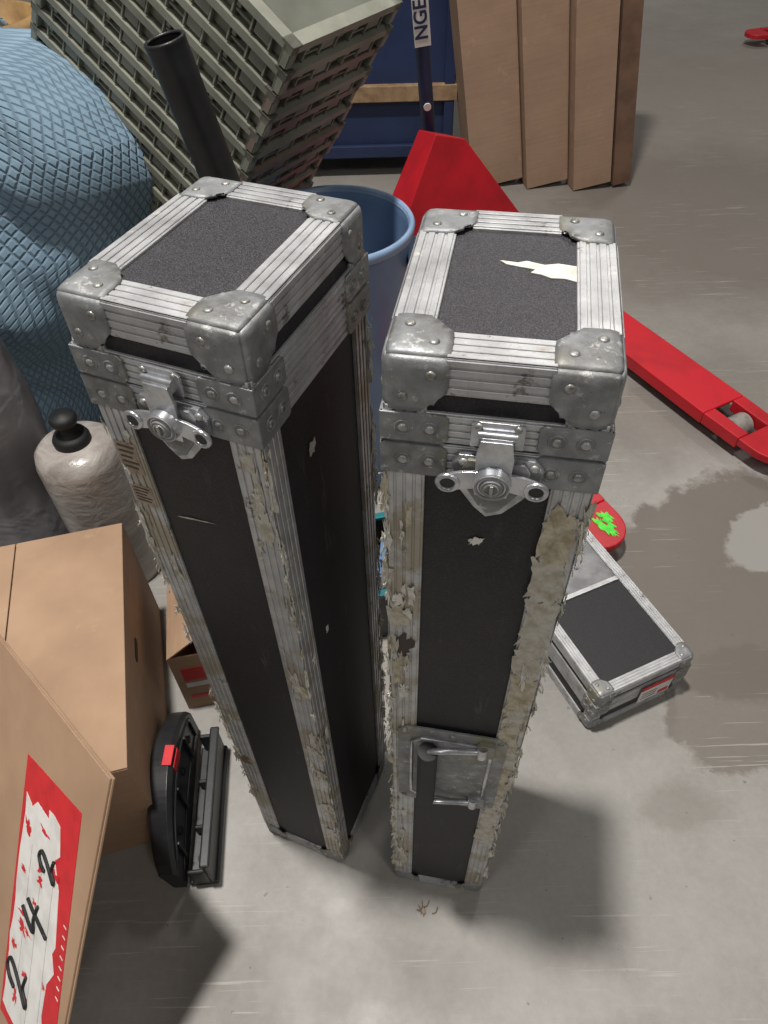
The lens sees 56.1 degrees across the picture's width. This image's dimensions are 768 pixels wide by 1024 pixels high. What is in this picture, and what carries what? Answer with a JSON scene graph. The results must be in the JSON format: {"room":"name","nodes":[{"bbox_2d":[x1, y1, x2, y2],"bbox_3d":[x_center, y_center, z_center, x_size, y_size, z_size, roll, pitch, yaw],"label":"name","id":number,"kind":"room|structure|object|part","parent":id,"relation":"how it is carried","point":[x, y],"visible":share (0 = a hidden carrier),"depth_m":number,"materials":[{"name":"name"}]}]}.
{"room":"warehouse","nodes":[
{"label":"warehouse","id":0,"kind":"room"},
{"bbox_2d":[20,0,767,1023],"bbox_3d":[-0.071,-2.561,4.618,18.000,0.001,18.000,-2,48,0],"label":"floor","id":1,"kind":"structure","parent":0,"point":[627,881],"depth_m":1.66,"materials":[{"name":"concrete"}]},
{"bbox_2d":[0,0,31,28],"bbox_3d":[-1.127,-0.969,2.411,0.380,1.170,0.380,-2,48,0],"label":"cardboard box","id":2,"kind":"object","parent":1,"relation":"on","point":[17,13],"visible":0.02,"depth_m":2.09,"materials":[{"name":"cardboard"}]},
{"bbox_2d":[0,337,68,546],"bbox_3d":[-1.058,-0.224,1.883,0.314,0.950,0.316,17,50,16],"label":"wrapped bundle","id":3,"kind":"object","parent":1,"relation":"on","point":[28,512],"visible":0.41,"depth_m":1.87,"materials":[{"name":"plastic"}]},
{"bbox_2d":[0,634,114,1023],"bbox_3d":[-0.677,0.737,1.279,0.499,0.877,0.794,17,50,16],"label":"carton","id":4,"kind":"object","parent":1,"relation":"on","point":[56,792],"visible":1,"depth_m":1.16,"materials":[{"name":"cardboard"}]},
{"bbox_2d":[0,17,154,432],"bbox_3d":[-1.216,-0.686,2.123,1.263,1.226,0.777,-26,52,-21],"label":"blanket","id":5,"kind":"object","parent":1,"relation":"on","point":[75,179],"visible":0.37,"depth_m":1.81,"materials":[{"name":"blue fabric"}]},
{"bbox_2d":[0,523,166,854],"bbox_3d":[-0.803,0.431,1.667,0.501,0.380,0.640,-12,49,-9],"label":"cardboard box","id":6,"kind":"object","parent":1,"relation":"on","point":[80,610],"visible":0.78,"depth_m":1.58,"materials":[{"name":"brown cardboard"}]},
{"bbox_2d":[34,407,160,581],"bbox_3d":[-0.776,-0.040,1.955,0.216,0.585,0.217,-2,48,0],"label":"roll","id":7,"kind":"object","parent":1,"relation":"on","point":[79,466],"visible":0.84,"depth_m":1.81,"materials":[{"name":"clear plastic"}]},
{"bbox_2d":[148,712,227,887],"bbox_3d":[-0.439,0.608,1.608,0.128,0.218,0.369,-4,48,-2],"label":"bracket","id":8,"kind":"object","parent":1,"relation":"on","point":[173,759],"visible":0.99,"depth_m":1.57,"materials":[{"name":"plastic"}]},
{"bbox_2d":[166,578,216,707],"bbox_3d":[-0.421,0.288,1.837,0.223,0.307,0.271,-9,48,-7],"label":"cardboard box","id":9,"kind":"object","parent":1,"relation":"on","point":[182,657],"visible":0.12,"depth_m":1.73,"materials":[{"name":"brown cardboard"}]},
{"bbox_2d":[143,29,240,181],"bbox_3d":[-0.218,-0.360,1.717,0.351,1.363,0.074,-9,48,-7],"label":"tube","id":10,"kind":"object","parent":1,"relation":"on","point":[170,55],"visible":0.49,"depth_m":1.25,"materials":[{"name":"rubber"}]},
{"bbox_2d":[30,0,402,212],"bbox_3d":[-0.617,-1.007,2.079,1.348,1.579,0.392,26,53,23],"label":"plastic crate","id":11,"kind":"object","parent":1,"relation":"on","point":[281,79],"visible":0.34,"depth_m":1.64,"materials":[{"name":"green plastic"}]},
{"bbox_2d":[56,177,387,860],"bbox_3d":[-0.148,0.212,1.181,0.202,1.378,0.285,16,50,15],"label":"flight case","id":12,"kind":"object","parent":1,"relation":"on","point":[221,344],"visible":0.99,"depth_m":0.77,"materials":[{"name":"black plastic"}]},
{"bbox_3d":[-0.156,-0.225,0.714,0.182,0.083,0.242,16,50,15],"label":"lid panel","id":13,"kind":"part","parent":12,"relation":"part of","materials":[{"name":"black laminate"}]},
{"bbox_3d":[-0.143,0.234,1.220,0.182,1.277,0.242,16,50,15],"label":"panel","id":14,"kind":"part","parent":12,"relation":"part of","materials":[{"name":"black plastic"}]},
{"bbox_2d":[297,185,416,489],"bbox_3d":[-0.122,-0.449,2.129,0.440,0.854,0.418,-2,48,0],"label":"bucket","id":15,"kind":"object","parent":1,"relation":"on","point":[388,223],"visible":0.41,"depth_m":1.91,"materials":[{"name":"blue plastic"}]},
{"bbox_2d":[375,512,387,637],"bbox_3d":[0.035,0.163,1.996,0.240,0.223,0.280,-10,48,-8],"label":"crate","id":16,"kind":"object","parent":1,"relation":"on","point":[383,602],"visible":0.02,"depth_m":1.95,"materials":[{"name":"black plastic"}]},
{"bbox_2d":[323,0,456,158],"bbox_3d":[-0.404,-2.664,3.497,1.520,1.809,0.640,-2,48,0],"label":"cart","id":17,"kind":"object","parent":1,"relation":"on","point":[383,119],"visible":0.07,"depth_m":3.65,"materials":[{"name":"blue paint"}]},
{"bbox_2d":[416,901,437,915],"bbox_3d":[0.091,0.840,1.525,0.039,0.004,0.033,27,54,23],"label":"scrap","id":18,"kind":"object","parent":1,"relation":"on","point":[420,909],"visible":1,"depth_m":1.52,"materials":[{"name":"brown wood"}]},
{"bbox_2d":[449,0,521,182],"bbox_3d":[0.442,-2.384,3.281,0.531,1.730,0.238,-7,48,-5],"label":"carton","id":19,"kind":"object","parent":1,"relation":"on","point":[484,32],"visible":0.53,"depth_m":3.48,"materials":[{"name":"brown cardboard"}]},
{"bbox_2d":[378,208,626,890],"bbox_3d":[0.121,0.267,1.125,0.198,1.378,0.288,7,48,8],"label":"flight case","id":20,"kind":"object","parent":1,"relation":"on","point":[504,360],"visible":1,"depth_m":0.67,"materials":[{"name":"black plastic"}]},
{"bbox_3d":[0.096,0.407,1.094,0.156,0.260,0.034,7,48,8],"label":"spring handle","id":21,"kind":"part","parent":20,"relation":"part of","materials":[{"name":"metal"}]},
{"bbox_3d":[0.125,0.286,1.167,0.178,1.277,0.242,7,48,8],"label":"panel","id":22,"kind":"part","parent":20,"relation":"part of","materials":[{"name":"black plastic"}]},
{"bbox_3d":[0.112,-0.174,0.660,0.178,0.083,0.242,7,48,8],"label":"lid panel","id":23,"kind":"part","parent":20,"relation":"part of","materials":[{"name":"black laminate"}]},
{"bbox_2d":[516,0,569,188],"bbox_3d":[0.707,-2.354,3.247,0.500,1.721,0.169,-2,48,0],"label":"carton","id":24,"kind":"object","parent":1,"relation":"on","point":[542,25],"visible":0.98,"depth_m":3.48,"materials":[{"name":"brown cardboard"}]},
{"bbox_2d":[393,0,767,552],"bbox_3d":[0.569,-1.008,2.256,0.930,1.389,1.735,-23,51,-18],"label":"jack","id":25,"kind":"object","parent":1,"relation":"on","point":[441,171],"visible":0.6,"depth_m":2.63,"materials":[{"name":"red paint"}]},
{"bbox_3d":[0.145,-1.571,2.500,0.198,0.979,0.349,32,56,27],"label":"tow handle","id":26,"kind":"part","parent":25,"relation":"part of","materials":[{"name":"blue paint"}]},
{"bbox_2d":[566,0,620,190],"bbox_3d":[0.938,-2.323,3.214,0.478,1.718,0.147,-2,48,0],"label":"carton","id":27,"kind":"object","parent":1,"relation":"on","point":[593,24],"visible":1,"depth_m":3.46,"materials":[{"name":"brown cardboard"}]},
{"bbox_2d":[545,530,693,727],"bbox_3d":[0.521,0.278,1.918,0.300,0.173,0.514,-19,50,-15],"label":"flight case","id":28,"kind":"object","parent":1,"relation":"on","point":[612,652],"visible":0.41,"depth_m":1.79,"materials":[{"name":"black laminate"}]},
{"bbox_3d":[0.526,0.299,1.946,0.269,0.090,0.494,-19,50,-15],"label":"panel","id":29,"kind":"part","parent":28,"relation":"part of","materials":[{"name":"black laminate"}]},
{"bbox_3d":[0.525,0.244,1.885,0.269,0.065,0.494,-19,50,-15],"label":"lid panel","id":30,"kind":"part","parent":28,"relation":"part of","materials":[{"name":"black laminate"}]},
{"bbox_2d":[610,0,643,185],"bbox_3d":[1.101,-2.335,3.220,0.372,1.701,0.112,-2,48,0],"label":"carton","id":31,"kind":"object","parent":1,"relation":"on","point":[631,11],"visible":0.81,"depth_m":3.47,"materials":[{"name":"brown cardboard"}]},
{"bbox_2d":[744,27,767,41],"bbox_3d":[3.600,-3.583,4.988,1.735,0.688,0.930,-9,48,-7],"label":"jack","id":32,"kind":"object","parent":1,"relation":"on","point":[761,33],"visible":1,"depth_m":5.32,"materials":[{"name":"red paint"}]}
]}

